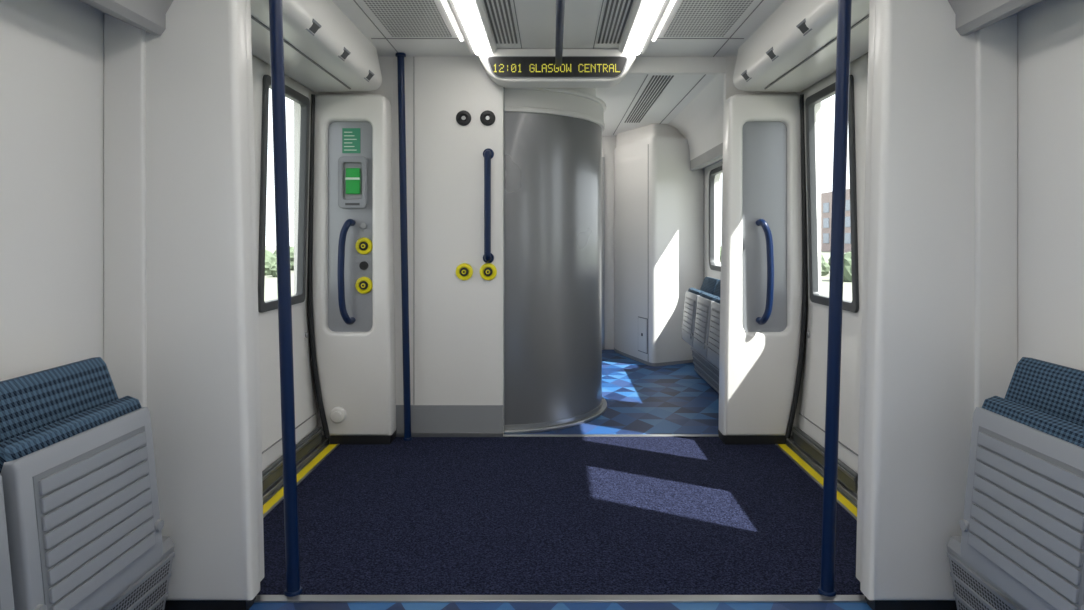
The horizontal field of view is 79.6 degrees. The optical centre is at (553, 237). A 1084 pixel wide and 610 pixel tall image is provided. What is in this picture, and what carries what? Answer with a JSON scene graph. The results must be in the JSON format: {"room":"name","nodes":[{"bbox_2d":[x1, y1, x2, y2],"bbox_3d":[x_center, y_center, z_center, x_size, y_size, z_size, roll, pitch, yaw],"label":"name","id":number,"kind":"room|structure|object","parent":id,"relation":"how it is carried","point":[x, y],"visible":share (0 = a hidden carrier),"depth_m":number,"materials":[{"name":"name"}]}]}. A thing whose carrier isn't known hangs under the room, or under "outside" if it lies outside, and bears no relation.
{"room":"vehicle interior","nodes":[
{"label":"vehicle interior","id":0,"kind":"room"},
{"bbox_2d":[0,0,317,426],"bbox_3d":[-1.419,0.060,2.550,0.120,2.220,8.300,0,0,0],"label":"wall","id":1,"kind":"structure","parent":0,"point":[52,51],"depth_m":1.75,"materials":[{"name":"white"}]},
{"bbox_2d":[104,13,146,406],"bbox_3d":[-1.296,0.040,1.969,0.125,2.180,0.022,0,0,0],"label":"trim","id":2,"kind":"structure","parent":1,"relation":"attached to","point":[125,339],"depth_m":1.96,"materials":[{"name":"white"}]},
{"bbox_2d":[79,0,173,35],"bbox_3d":[-1.184,-0.833,0.188,0.350,0.435,3.575,0,0,0],"label":"trim","id":3,"kind":"structure","parent":1,"relation":"attached to","point":[149,16],"depth_m":1.87,"materials":[{"name":"grey"}]},
{"bbox_2d":[251,0,381,91],"bbox_3d":[-1.161,-0.927,2.837,0.436,0.245,1.525,0,0,0],"label":"panel","id":4,"kind":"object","parent":1,"relation":"in","point":[325,51],"depth_m":2.91,"materials":[{"name":"plastic"}]},
{"bbox_2d":[252,55,321,490],"bbox_3d":[-1.337,0.156,3.217,0.115,1.933,0.765,0,0,0],"label":"door","id":5,"kind":"structure","parent":4,"relation":"attached to","point":[270,394],"depth_m":3.15,"materials":[{"name":"white"}]},
{"bbox_2d":[262,428,322,480],"bbox_3d":[-1.277,1.058,3.217,0.008,0.015,0.745,0,0,0],"label":"bead","id":6,"kind":"object","parent":5,"relation":"attached to","point":[275,468],"visible":0.73,"depth_m":3.23,"materials":[{"name":"silver metal"}]},
{"bbox_2d":[309,23,319,33],"bbox_3d":[-0.962,-0.843,2.600,0.031,0.035,0.060,0,0,0],"label":"vent","id":7,"kind":"object","parent":4,"relation":"attached to","point":[314,28],"depth_m":2.60,"materials":[{"name":"grey"}]},
{"bbox_2d":[307,94,329,437],"bbox_3d":[-1.296,0.156,3.585,0.125,1.893,0.028,0,0,0],"label":"seal","id":8,"kind":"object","parent":1,"relation":"in","point":[311,175],"depth_m":3.57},
{"bbox_2d":[263,441,321,494],"bbox_3d":[-1.291,1.122,2.835,0.013,0.035,1.530,0,0,0],"label":"rail","id":9,"kind":"object","parent":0,"point":[320,443],"depth_m":3.26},
{"bbox_2d":[318,56,391,434],"bbox_3d":[-1.147,0.050,3.783,0.425,2.200,0.055,0,0,0],"label":"wall panel","id":10,"kind":"object","parent":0,"point":[385,62],"visible":0.14,"depth_m":3.75,"materials":[{"name":"white"}]},
{"bbox_2d":[332,0,784,135],"bbox_3d":[0.021,-1.100,2.550,3.000,0.100,8.500,0,0,0],"label":"ceiling","id":11,"kind":"structure","parent":0,"point":[536,19],"depth_m":3.49,"materials":[{"name":"white"}]},
{"bbox_2d":[363,0,451,36],"bbox_3d":[-0.684,-1.048,3.030,0.310,0.004,0.700,0,0,0],"label":"ceiling vent","id":12,"kind":"object","parent":11,"relation":"in","point":[400,18],"visible":1,"depth_m":3.08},
{"bbox_2d":[371,38,463,38],"bbox_3d":[-0.714,-1.048,3.417,0.490,0.003,0.005,0,0,0],"label":"ceiling seam","id":13,"kind":"object","parent":11,"relation":"attached to","point":[371,38],"visible":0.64,"depth_m":3.42,"materials":[{"name":"grey"}]},
{"bbox_2d":[441,0,491,54],"bbox_3d":[-0.418,-1.029,1.000,0.153,0.042,5.160,0,0,0],"label":"ceiling light","id":14,"kind":"object","parent":11,"relation":"attached to","point":[467,11],"depth_m":3.09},
{"bbox_2d":[447,0,496,53],"bbox_3d":[-0.392,-1.034,1.000,0.155,0.032,5.200,0,0,0],"label":"trim","id":15,"kind":"structure","parent":11,"relation":"attached to","point":[479,4],"depth_m":3.12,"materials":[{"name":"white"}]},
{"bbox_2d":[484,0,497,43],"bbox_3d":[-0.304,-1.048,3.100,0.010,0.003,0.800,0,0,0],"label":"air slot","id":16,"kind":"object","parent":11,"relation":"attached to","point":[485,2],"visible":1,"depth_m":3.14,"materials":[{"name":"grey"}]},
{"bbox_2d":[488,0,501,43],"bbox_3d":[-0.283,-1.048,3.100,0.010,0.003,0.800,0,0,0],"label":"air slot","id":17,"kind":"object","parent":11,"relation":"attached to","point":[490,3],"visible":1,"depth_m":3.13,"materials":[{"name":"grey"}]},
{"bbox_2d":[493,0,505,43],"bbox_3d":[-0.262,-1.048,3.100,0.010,0.003,0.800,0,0,0],"label":"air slot","id":18,"kind":"object","parent":11,"relation":"attached to","point":[494,1],"visible":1,"depth_m":3.12,"materials":[{"name":"grey"}]},
{"bbox_2d":[498,0,509,43],"bbox_3d":[-0.241,-1.048,3.100,0.010,0.003,0.800,0,0,0],"label":"air slot","id":19,"kind":"object","parent":11,"relation":"attached to","point":[499,1],"visible":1,"depth_m":3.13,"materials":[{"name":"grey"}]},
{"bbox_2d":[503,0,513,43],"bbox_3d":[-0.220,-1.048,3.100,0.010,0.003,0.800,0,0,0],"label":"air slot","id":20,"kind":"object","parent":11,"relation":"attached to","point":[504,3],"visible":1,"depth_m":3.14,"materials":[{"name":"grey"}]},
{"bbox_2d":[507,0,517,43],"bbox_3d":[-0.199,-1.048,3.100,0.010,0.003,0.800,0,0,0],"label":"air slot","id":21,"kind":"object","parent":11,"relation":"attached to","point":[509,4],"visible":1,"depth_m":3.14,"materials":[{"name":"grey"}]},
{"bbox_2d":[478,49,636,87],"bbox_3d":[0.021,-0.955,3.656,0.880,0.186,0.168,0,0,0],"label":"destination sign","id":22,"kind":"object","parent":11,"relation":"attached to","point":[508,68],"visible":0.93,"depth_m":3.58,"materials":[{"name":"grey plastic"},{"name":"black display panel"},{"name":"amber led lettering"}]},
{"bbox_2d":[555,0,564,66],"bbox_3d":[0.027,-0.995,1.182,0.037,0.111,4.765,0,0,0],"label":"handrail","id":23,"kind":"object","parent":11,"relation":"attached to","point":[560,4],"depth_m":2.97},
{"bbox_2d":[598,0,609,43],"bbox_3d":[0.241,-1.048,3.100,0.010,0.003,0.800,0,0,0],"label":"air slot","id":24,"kind":"object","parent":11,"relation":"attached to","point":[607,3],"visible":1,"depth_m":3.13,"materials":[{"name":"grey"}]},
{"bbox_2d":[601,0,613,43],"bbox_3d":[0.262,-1.048,3.100,0.010,0.003,0.800,0,0,0],"label":"air slot","id":25,"kind":"object","parent":11,"relation":"attached to","point":[612,2],"visible":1,"depth_m":3.14,"materials":[{"name":"grey"}]},
{"bbox_2d":[605,0,618,43],"bbox_3d":[0.283,-1.048,3.100,0.010,0.003,0.800,0,0,0],"label":"air slot","id":26,"kind":"object","parent":11,"relation":"attached to","point":[617,1],"visible":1,"depth_m":3.14,"materials":[{"name":"grey"}]},
{"bbox_2d":[609,0,623,43],"bbox_3d":[0.304,-1.048,3.100,0.010,0.003,0.800,0,0,0],"label":"air slot","id":27,"kind":"object","parent":11,"relation":"attached to","point":[621,3],"visible":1,"depth_m":3.13,"materials":[{"name":"grey"}]},
{"bbox_2d":[613,0,628,43],"bbox_3d":[0.325,-1.048,3.100,0.010,0.003,0.800,0,0,0],"label":"air slot","id":28,"kind":"object","parent":11,"relation":"attached to","point":[626,2],"visible":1,"depth_m":3.14,"materials":[{"name":"grey"}]},
{"bbox_2d":[617,0,632,43],"bbox_3d":[0.346,-1.048,3.100,0.010,0.003,0.800,0,0,0],"label":"air slot","id":29,"kind":"object","parent":11,"relation":"attached to","point":[631,2],"visible":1,"depth_m":3.14,"materials":[{"name":"grey"}]},
{"bbox_2d":[624,76,653,122],"bbox_3d":[0.646,-1.048,5.050,0.011,0.003,1.700,0,0,0],"label":"far slot","id":30,"kind":"object","parent":11,"relation":"attached to","point":[652,76],"visible":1,"depth_m":4.85,"materials":[{"name":"grey"}]},
{"bbox_2d":[627,76,657,122],"bbox_3d":[0.667,-1.048,5.050,0.011,0.003,1.700,0,0,0],"label":"far slot","id":31,"kind":"object","parent":11,"relation":"attached to","point":[656,76],"visible":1,"depth_m":4.84,"materials":[{"name":"grey"}]},
{"bbox_2d":[618,0,669,53],"bbox_3d":[0.433,-1.034,1.000,0.155,0.032,5.200,0,0,0],"label":"trim","id":32,"kind":"structure","parent":11,"relation":"attached to","point":[637,4],"depth_m":3.12,"materials":[{"name":"white"}]},
{"bbox_2d":[629,76,660,122],"bbox_3d":[0.689,-1.048,5.050,0.011,0.003,1.700,0,0,0],"label":"far slot","id":33,"kind":"object","parent":11,"relation":"attached to","point":[659,76],"visible":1,"depth_m":4.90,"materials":[{"name":"grey"}]},
{"bbox_2d":[623,0,675,54],"bbox_3d":[0.460,-1.029,1.000,0.153,0.042,5.160,0,0,0],"label":"ceiling light","id":34,"kind":"object","parent":11,"relation":"attached to","point":[649,10],"depth_m":3.09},
{"bbox_2d":[634,76,666,122],"bbox_3d":[0.731,-1.048,5.050,0.011,0.003,1.700,0,0,0],"label":"far slot","id":35,"kind":"object","parent":11,"relation":"attached to","point":[665,76],"visible":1,"depth_m":4.84,"materials":[{"name":"grey"}]},
{"bbox_2d":[636,76,669,122],"bbox_3d":[0.751,-1.048,5.050,0.011,0.003,1.700,0,0,0],"label":"far slot","id":36,"kind":"object","parent":11,"relation":"attached to","point":[668,76],"visible":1,"depth_m":4.83,"materials":[{"name":"grey"}]},
{"bbox_2d":[638,76,673,122],"bbox_3d":[0.772,-1.048,5.050,0.011,0.003,1.700,0,0,0],"label":"far slot","id":37,"kind":"object","parent":11,"relation":"attached to","point":[672,76],"visible":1,"depth_m":4.83,"materials":[{"name":"grey"}]},
{"bbox_2d":[652,38,743,38],"bbox_3d":[0.756,-1.048,3.417,0.490,0.003,0.005,0,0,0],"label":"cross seam","id":38,"kind":"object","parent":11,"relation":"attached to","point":[652,38],"visible":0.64,"depth_m":3.42,"materials":[{"name":"grey"}]},
{"bbox_2d":[664,0,753,36],"bbox_3d":[0.726,-1.048,3.030,0.310,0.004,0.700,0,0,0],"label":"ceiling vent","id":39,"kind":"object","parent":11,"relation":"in","point":[693,18],"visible":1,"depth_m":3.08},
{"bbox_2d":[249,603,871,609],"bbox_3d":[0.021,1.160,0.225,2.760,0.020,3.650,0,0,0],"label":"floor","id":40,"kind":"structure","parent":0,"point":[256,606],"depth_m":2.02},
{"bbox_2d":[99,536,174,609],"bbox_3d":[-1.239,1.015,0.220,0.230,0.270,3.440,0,0,0],"label":"heater","id":41,"kind":"object","parent":40,"relation":"on","point":[149,590],"visible":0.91,"depth_m":1.83,"materials":[{"name":"grey plastic"}]},
{"bbox_2d":[0,474,14,609],"bbox_3d":[-1.188,0.599,1.044,0.333,0.553,0.461,0,0,0],"label":"seat","id":42,"kind":"object","parent":41,"relation":"on","point":[6,589],"visible":1,"depth_m":1.24,"materials":[{"name":"grey plastic"}]},
{"bbox_2d":[0,357,163,609],"bbox_3d":[-1.188,0.599,1.522,0.333,0.553,0.506,0,0,0],"label":"seat","id":43,"kind":"object","parent":41,"relation":"on","point":[78,470],"visible":1,"depth_m":1.47,"materials":[{"name":"grey plastic"}]},
{"bbox_2d":[0,396,141,473],"bbox_3d":[-1.124,0.611,1.500,0.094,0.398,0.422,0,0,0],"label":"cushion","id":44,"kind":"object","parent":43,"relation":"on","point":[22,445],"depth_m":1.46,"materials":[{"name":"fabric"}]},
{"bbox_2d":[164,596,255,609],"bbox_3d":[-1.151,1.127,2.027,0.415,0.045,0.065,0,0,0],"label":"plinth","id":45,"kind":"object","parent":40,"relation":"on","point":[170,604],"visible":0.33,"depth_m":2.00,"materials":[{"name":"black rubber"}]},
{"bbox_2d":[146,0,259,599],"bbox_3d":[-1.141,0.030,2.020,0.435,2.160,0.090,0,0,0],"label":"pillar","id":46,"kind":"structure","parent":45,"relation":"on","point":[201,383],"depth_m":1.98,"materials":[{"name":"plastic"}]},
{"bbox_2d":[865,596,956,609],"bbox_3d":[1.194,1.127,2.027,0.415,0.045,0.065,0,0,0],"label":"plinth","id":47,"kind":"object","parent":40,"relation":"on","point":[874,604],"visible":0.33,"depth_m":2.00,"materials":[{"name":"black rubber"}]},
{"bbox_2d":[860,0,975,599],"bbox_3d":[1.183,0.030,2.020,0.435,2.160,0.090,0,0,0],"label":"pillar","id":48,"kind":"structure","parent":47,"relation":"on","point":[920,370],"depth_m":1.98,"materials":[{"name":"plastic"}]},
{"bbox_2d":[947,536,1026,609],"bbox_3d":[1.281,1.015,0.220,0.230,0.270,3.440,0,0,0],"label":"heater","id":49,"kind":"object","parent":40,"relation":"on","point":[973,590],"visible":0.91,"depth_m":1.83,"materials":[{"name":"grey plastic"}]},
{"bbox_2d":[959,357,1083,609],"bbox_3d":[1.229,0.599,1.522,0.333,0.553,0.506,0,0,0],"label":"seat","id":50,"kind":"object","parent":49,"relation":"on","point":[1022,523],"visible":1,"depth_m":1.52,"materials":[{"name":"grey plastic"}]},
{"bbox_2d":[982,396,1083,447],"bbox_3d":[1.166,0.611,1.500,0.094,0.398,0.422,0,0,0],"label":"cushion","id":51,"kind":"object","parent":50,"relation":"on","point":[1054,426],"depth_m":1.54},
{"bbox_2d":[392,56,795,436],"bbox_3d":[0.234,0.050,3.779,2.335,2.200,0.062,0,0,0],"label":"wall","id":52,"kind":"structure","parent":0,"point":[456,326],"depth_m":3.76,"materials":[{"name":"white"}]},
{"bbox_2d":[328,122,371,331],"bbox_3d":[-1.129,-0.060,3.652,0.300,1.220,0.015,0,0,0],"label":"recessed panel","id":53,"kind":"object","parent":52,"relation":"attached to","point":[358,305],"depth_m":3.65,"materials":[{"name":"grey"}]},
{"bbox_2d":[337,219,355,324],"bbox_3d":[-1.139,0.187,3.591,0.057,0.587,0.121,0,0,21],"label":"handle","id":54,"kind":"object","parent":53,"relation":"attached to","point":[348,320],"visible":1,"depth_m":3.55,"materials":[{"name":"blue paint"}]},
{"bbox_2d":[329,128,371,423],"bbox_3d":[-1.127,0.205,3.607,0.225,1.640,0.075,0,0,0],"label":"control panel","id":55,"kind":"object","parent":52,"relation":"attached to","point":[352,170],"visible":1,"depth_m":3.62,"materials":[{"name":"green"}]},
{"bbox_2d":[313,94,395,434],"bbox_3d":[-1.127,0.150,3.675,0.447,1.900,0.150,0,0,0],"label":"wall panel","id":56,"kind":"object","parent":52,"relation":"attached to","point":[357,370],"depth_m":3.60,"materials":[{"name":"white"}]},
{"bbox_2d":[396,405,502,432],"bbox_3d":[-0.613,1.045,3.755,0.642,0.160,0.010,0,0,0],"label":"baseboard","id":57,"kind":"structure","parent":52,"relation":"attached to","point":[424,418],"depth_m":3.75,"materials":[{"name":"grey plastic"}]},
{"bbox_2d":[456,110,470,125],"bbox_3d":[-0.520,-0.692,3.750,0.088,0.088,0.012,0,0,0],"label":"socket","id":58,"kind":"object","parent":52,"relation":"attached to","point":[463,118],"visible":1,"depth_m":3.75,"materials":[{"name":"black rubber"}]},
{"bbox_2d":[456,263,472,279],"bbox_3d":[-0.516,0.195,3.743,0.100,0.100,0.026,0,0,0],"label":"button","id":59,"kind":"object","parent":52,"relation":"attached to","point":[464,271],"visible":1,"depth_m":3.74,"materials":[{"name":"yellow"}]},
{"bbox_2d":[480,110,494,125],"bbox_3d":[-0.381,-0.692,3.750,0.088,0.088,0.012,0,0,0],"label":"socket","id":60,"kind":"object","parent":52,"relation":"attached to","point":[487,118],"visible":1,"depth_m":3.75,"materials":[{"name":"black rubber"}]},
{"bbox_2d":[480,263,496,279],"bbox_3d":[-0.378,0.195,3.743,0.100,0.100,0.026,0,0,0],"label":"button","id":61,"kind":"object","parent":52,"relation":"attached to","point":[488,271],"visible":1,"depth_m":3.74,"materials":[{"name":"yellow"}]},
{"bbox_2d":[483,148,493,262],"bbox_3d":[-0.377,-0.185,3.719,0.064,0.664,0.075,0,0,0],"label":"grab rail","id":62,"kind":"object","parent":52,"relation":"attached to","point":[488,153],"visible":1,"depth_m":3.69,"materials":[{"name":"metal"}]},
{"bbox_2d":[628,57,725,73],"bbox_3d":[0.352,-1.002,3.780,1.288,0.095,0.040,0,0,0],"label":"lintel","id":63,"kind":"object","parent":52,"relation":"attached to","point":[641,65],"visible":0.48,"depth_m":3.76,"materials":[{"name":"white"}]},
{"bbox_2d":[719,94,801,434],"bbox_3d":[1.169,0.150,3.675,0.447,1.900,0.150,0,0,0],"label":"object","id":64,"kind":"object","parent":52,"relation":"attached to","point":[758,370],"depth_m":3.60,"materials":[{"name":"white"}]},
{"bbox_2d":[742,122,786,331],"bbox_3d":[1.171,-0.060,3.652,0.300,1.220,0.015,0,0,0],"label":"panel","id":65,"kind":"object","parent":64,"relation":"attached to","point":[764,144],"depth_m":3.65,"materials":[{"name":"grey"}]},
{"bbox_2d":[756,219,773,324],"bbox_3d":[1.161,0.187,3.591,0.057,0.587,0.121,0,0,-21],"label":"handle","id":66,"kind":"object","parent":65,"relation":"attached to","point":[761,222],"visible":1,"depth_m":3.54,"materials":[{"name":"blue paint"}]},
{"bbox_2d":[602,157,604,348],"bbox_3d":[0.504,0.155,6.679,0.035,1.970,0.038,0,0,0],"label":"trim","id":67,"kind":"structure","parent":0,"point":[603,158],"depth_m":6.66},
{"bbox_2d":[602,136,615,349],"bbox_3d":[0.021,0.060,6.740,2.920,2.220,0.080,0,0,0],"label":"panel","id":68,"kind":"object","parent":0,"point":[608,142],"visible":0.06,"depth_m":6.70,"materials":[{"name":"white"}]},
{"bbox_2d":[524,350,718,433],"bbox_3d":[0.021,1.160,5.245,2.760,0.020,2.910,0,0,0],"label":"floor","id":69,"kind":"structure","parent":0,"point":[641,398],"depth_m":4.60,"materials":[{"name":"carpet"}]},
{"bbox_2d":[504,87,606,433],"bbox_3d":[0.188,0.050,5.216,0.595,2.200,2.936,0,0,9],"label":"toilet cubicle","id":70,"kind":"object","parent":69,"relation":"on","point":[553,136],"visible":0.98,"depth_m":3.92,"materials":[{"name":"grey"}]},
{"bbox_2d":[614,124,703,365],"bbox_3d":[1.008,0.050,6.255,0.775,2.200,0.869,0,0,0],"label":"tall cabinet","id":71,"kind":"object","parent":69,"relation":"on","point":[659,200],"visible":0.98,"depth_m":5.96,"materials":[{"name":"white"}]},
{"bbox_2d":[691,346,718,392],"bbox_3d":[1.281,1.015,4.705,0.230,0.270,1.690,0,0,0],"label":"heater","id":72,"kind":"object","parent":69,"relation":"on","point":[704,367],"visible":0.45,"depth_m":5.04,"materials":[{"name":"grey plastic"}]},
{"bbox_2d":[681,277,718,346],"bbox_3d":[1.229,0.599,5.232,0.333,0.553,0.457,0,0,0],"label":"seat","id":73,"kind":"object","parent":72,"relation":"on","point":[709,284],"visible":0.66,"depth_m":5.18,"materials":[{"name":"grey plastic"}]},
{"bbox_2d":[688,287,703,294],"bbox_3d":[1.166,0.611,5.232,0.094,0.398,0.417,0,0,0],"label":"cushion","id":74,"kind":"object","parent":73,"relation":"on","point":[691,291],"depth_m":5.25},
{"bbox_2d":[693,280,720,357],"bbox_3d":[1.229,0.599,4.782,0.333,0.553,0.457,0,0,0],"label":"seat","id":75,"kind":"object","parent":72,"relation":"on","point":[704,301],"visible":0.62,"depth_m":4.75,"materials":[{"name":"grey plastic"}]},
{"bbox_2d":[700,292,718,300],"bbox_3d":[1.166,0.611,4.782,0.094,0.398,0.417,0,0,0],"label":"cushion","id":76,"kind":"object","parent":75,"relation":"on","point":[704,296],"depth_m":4.79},
{"bbox_2d":[706,297,719,366],"bbox_3d":[1.229,0.599,4.332,0.333,0.553,0.457,0,0,0],"label":"seat","id":77,"kind":"object","parent":72,"relation":"on","point":[713,344],"visible":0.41,"depth_m":4.37,"materials":[{"name":"grey plastic"}]},
{"bbox_2d":[793,441,857,497],"bbox_3d":[1.333,1.122,2.835,0.013,0.035,1.530,0,0,0],"label":"rail","id":78,"kind":"object","parent":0,"point":[853,493],"depth_m":3.22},
{"bbox_2d":[704,0,1083,426],"bbox_3d":[1.461,0.060,2.550,0.120,2.220,8.300,0,0,0],"label":"wall","id":79,"kind":"structure","parent":0,"point":[1050,33],"depth_m":1.84,"materials":[{"name":"white"}]},
{"bbox_2d":[668,74,723,170],"bbox_3d":[1.226,-0.833,5.250,0.350,0.435,2.900,0,0,0],"label":"upper curve","id":80,"kind":"object","parent":79,"relation":"attached to","point":[700,122],"depth_m":5.17,"materials":[{"name":"white"}]},
{"bbox_2d":[709,166,721,271],"bbox_3d":[1.410,-0.160,4.925,0.042,0.880,1.810,0,0,0],"label":"frame","id":81,"kind":"object","parent":79,"relation":"attached to","point":[713,266],"visible":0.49,"depth_m":5.79,"materials":[{"name":"grey"}]},
{"bbox_2d":[785,94,807,437],"bbox_3d":[1.338,0.156,3.585,0.125,1.893,0.028,0,0,0],"label":"door frame","id":82,"kind":"structure","parent":79,"relation":"in","point":[803,173],"depth_m":3.57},
{"bbox_2d":[733,0,869,91],"bbox_3d":[1.203,-0.927,2.837,0.436,0.245,1.525,0,0,0],"label":"panel","id":83,"kind":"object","parent":79,"relation":"in","point":[794,48],"depth_m":2.91,"materials":[{"name":"plastic"}]},
{"bbox_2d":[741,70,750,81],"bbox_3d":[1.005,-0.844,3.380,0.040,0.047,0.084,0,0,0],"label":"vent","id":84,"kind":"object","parent":83,"relation":"attached to","point":[746,77],"depth_m":3.38,"materials":[{"name":"grey"}]},
{"bbox_2d":[766,47,778,61],"bbox_3d":[1.005,-0.844,2.980,0.040,0.047,0.084,0,0,0],"label":"vent","id":85,"kind":"object","parent":83,"relation":"attached to","point":[771,54],"depth_m":2.98,"materials":[{"name":"grey"}]},
{"bbox_2d":[796,19,811,35],"bbox_3d":[1.005,-0.844,2.600,0.040,0.047,0.084,0,0,0],"label":"vent","id":86,"kind":"object","parent":83,"relation":"attached to","point":[803,27],"depth_m":2.60,"materials":[{"name":"grey"}]},
{"bbox_2d":[793,54,867,492],"bbox_3d":[1.379,0.156,3.217,0.115,1.933,0.765,0,0,0],"label":"door","id":87,"kind":"structure","parent":83,"relation":"attached to","point":[814,377],"depth_m":3.11,"materials":[{"name":"white"}]},
{"bbox_2d":[792,428,855,480],"bbox_3d":[1.319,1.058,3.217,0.008,0.015,0.745,0,0,0],"label":"bead","id":88,"kind":"object","parent":87,"relation":"attached to","point":[848,474],"visible":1,"depth_m":3.23,"materials":[{"name":"silver metal"}]},
{"bbox_2d":[948,0,1042,35],"bbox_3d":[1.226,-0.833,0.188,0.350,0.435,3.575,0,0,0],"label":"trim","id":89,"kind":"structure","parent":79,"relation":"attached to","point":[972,16],"depth_m":1.87,"materials":[{"name":"grey"}]},
{"bbox_2d":[974,13,1016,409],"bbox_3d":[1.339,0.040,1.969,0.125,2.180,0.022,0,0,0],"label":"trim","id":90,"kind":"structure","parent":79,"relation":"attached to","point":[996,43],"depth_m":1.96,"materials":[{"name":"white"}]},
{"bbox_3d":[0.021,1.230,2.550,3.000,0.120,8.500,0,0,0],"label":"floor slab","id":91,"kind":"structure","parent":0,"visible":0},
{"bbox_2d":[263,444,336,513],"bbox_3d":[-1.223,1.157,2.853,0.044,0.025,1.535,0,0,0],"label":"tread","id":92,"kind":"object","parent":91,"relation":"on","point":[280,493],"visible":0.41,"depth_m":3.17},
{"bbox_2d":[263,439,328,501],"bbox_3d":[-1.270,1.150,2.912,0.012,0.040,1.685,0,0,0],"label":"tread lip","id":93,"kind":"object","parent":92,"relation":"attached to","point":[280,483],"depth_m":3.26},
{"bbox_2d":[263,443,329,504],"bbox_3d":[-1.254,1.160,2.920,0.019,0.020,1.670,0,0,0],"label":"tread","id":94,"kind":"object","parent":92,"relation":"attached to","point":[323,448],"visible":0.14,"depth_m":3.23,"materials":[{"name":"grey metal"}]},
{"bbox_2d":[263,444,339,517],"bbox_3d":[-1.195,1.157,2.920,0.013,0.026,1.670,0,0,0],"label":"tread gap","id":95,"kind":"object","parent":92,"relation":"attached to","point":[337,445],"depth_m":3.12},
{"bbox_2d":[254,595,865,602],"bbox_3d":[0.021,1.157,2.067,2.500,0.026,0.035,0,0,0],"label":"strip","id":96,"kind":"object","parent":91,"relation":"on","point":[259,598],"visible":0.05,"depth_m":2.06,"materials":[{"name":"silver metal"}]},
{"bbox_2d":[257,437,863,594],"bbox_3d":[0.021,1.159,2.920,2.430,0.023,1.670,0,0,0],"label":"carpet","id":97,"kind":"object","parent":91,"relation":"on","point":[419,515],"visible":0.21,"depth_m":2.62,"materials":[{"name":"carpet"}]},
{"bbox_2d":[245,0,263,581],"bbox_3d":[-0.993,0.030,2.100,0.092,2.160,0.080,0,0,0],"label":"door frame","id":98,"kind":"structure","parent":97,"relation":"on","point":[247,2],"depth_m":2.11,"materials":[{"name":"white"}]},
{"bbox_2d":[269,0,302,596],"bbox_3d":[-0.875,0.048,2.100,0.124,2.197,0.062,0,0,0],"label":"pole","id":99,"kind":"object","parent":97,"relation":"on","point":[293,588],"visible":1,"depth_m":2.08,"materials":[{"name":"metal"}]},
{"bbox_2d":[328,428,396,444],"bbox_3d":[-1.081,1.123,3.680,0.355,0.055,0.140,0,0,0],"label":"plinth","id":100,"kind":"object","parent":97,"relation":"on","point":[333,439],"visible":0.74,"depth_m":3.61,"materials":[{"name":"black rubber"}]},
{"bbox_2d":[395,52,411,440],"bbox_3d":[-0.853,0.048,3.700,0.096,2.197,0.058,0,0,0],"label":"pole","id":101,"kind":"object","parent":97,"relation":"on","point":[400,56],"visible":1,"depth_m":3.68,"materials":[{"name":"blue paint"}]},
{"bbox_2d":[718,428,786,444],"bbox_3d":[1.123,1.123,3.680,0.355,0.055,0.140,0,0,0],"label":"plinth","id":102,"kind":"object","parent":97,"relation":"on","point":[726,439],"visible":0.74,"depth_m":3.61,"materials":[{"name":"black rubber"}]},
{"bbox_2d":[818,0,851,596],"bbox_3d":[0.917,0.048,2.100,0.124,2.197,0.062,0,0,0],"label":"pole","id":103,"kind":"object","parent":97,"relation":"on","point":[826,588],"visible":1,"depth_m":2.08,"materials":[{"name":"metal"}]},
{"bbox_2d":[856,0,874,580],"bbox_3d":[1.035,0.030,2.100,0.092,2.160,0.080,0,0,0],"label":"post","id":104,"kind":"object","parent":97,"relation":"on","point":[872,2],"visible":0.33,"depth_m":2.11,"materials":[{"name":"white"}]},
{"bbox_2d":[503,434,718,436],"bbox_3d":[0.021,1.157,3.772,2.500,0.026,0.035,0,0,0],"label":"strip","id":105,"kind":"object","parent":91,"relation":"on","point":[504,435],"visible":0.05,"depth_m":3.77,"materials":[{"name":"silver metal"}]},
{"bbox_2d":[778,444,856,516],"bbox_3d":[1.265,1.157,2.853,0.044,0.025,1.535,0,0,0],"label":"tread","id":106,"kind":"object","parent":91,"relation":"on","point":[820,479],"visible":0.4,"depth_m":3.15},
{"bbox_2d":[775,444,856,519],"bbox_3d":[1.237,1.157,2.920,0.013,0.026,1.670,0,0,0],"label":"tread gap","id":107,"kind":"object","parent":106,"relation":"attached to","point":[777,445],"depth_m":3.11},
{"bbox_2d":[785,443,856,507],"bbox_3d":[1.296,1.160,2.920,0.019,0.020,1.670,0,0,0],"label":"tread","id":108,"kind":"object","parent":106,"relation":"attached to","point":[791,448],"visible":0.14,"depth_m":3.20,"materials":[{"name":"grey metal"}]},
{"bbox_2d":[786,439,856,504],"bbox_3d":[1.312,1.150,2.912,0.012,0.040,1.685,0,0,0],"label":"tread lip","id":109,"kind":"object","parent":108,"relation":"attached to","point":[839,486],"depth_m":3.23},
{"label":"outside","id":110,"kind":"structure","parent":0,"visible":0},
{"bbox_2d":[264,246,851,300],"bbox_3d":[0.021,2.450,0.000,400.000,0.001,400.000,0,0,0],"label":"ground","id":111,"kind":"structure","parent":110,"point":[270,286],"depth_m":33.53,"materials":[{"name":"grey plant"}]},
{"bbox_2d":[265,246,293,276],"bbox_3d":[-19.092,1.745,36.292,7.100,2.553,94.613,0,0,0],"label":"bushes","id":112,"kind":"object","parent":111,"relation":"on","point":[270,259],"visible":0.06,"depth_m":42.91,"materials":[{"name":"green plant"}]},
{"bbox_2d":[720,246,851,281],"bbox_3d":[19.070,1.744,36.373,7.239,2.503,94.140,0,0,0],"label":"bushes","id":113,"kind":"object","parent":111,"relation":"on","point":[825,267],"visible":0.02,"depth_m":36.33,"materials":[{"name":"green plant"}]},
{"bbox_2d":[821,189,850,251],"bbox_3d":[57.021,-2.950,129.000,14.000,10.800,42.000,0,0,0],"label":"block","id":114,"kind":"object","parent":111,"relation":"on","point":[826,197],"visible":0.07,"depth_m":117.89,"materials":[{"name":"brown brick"}]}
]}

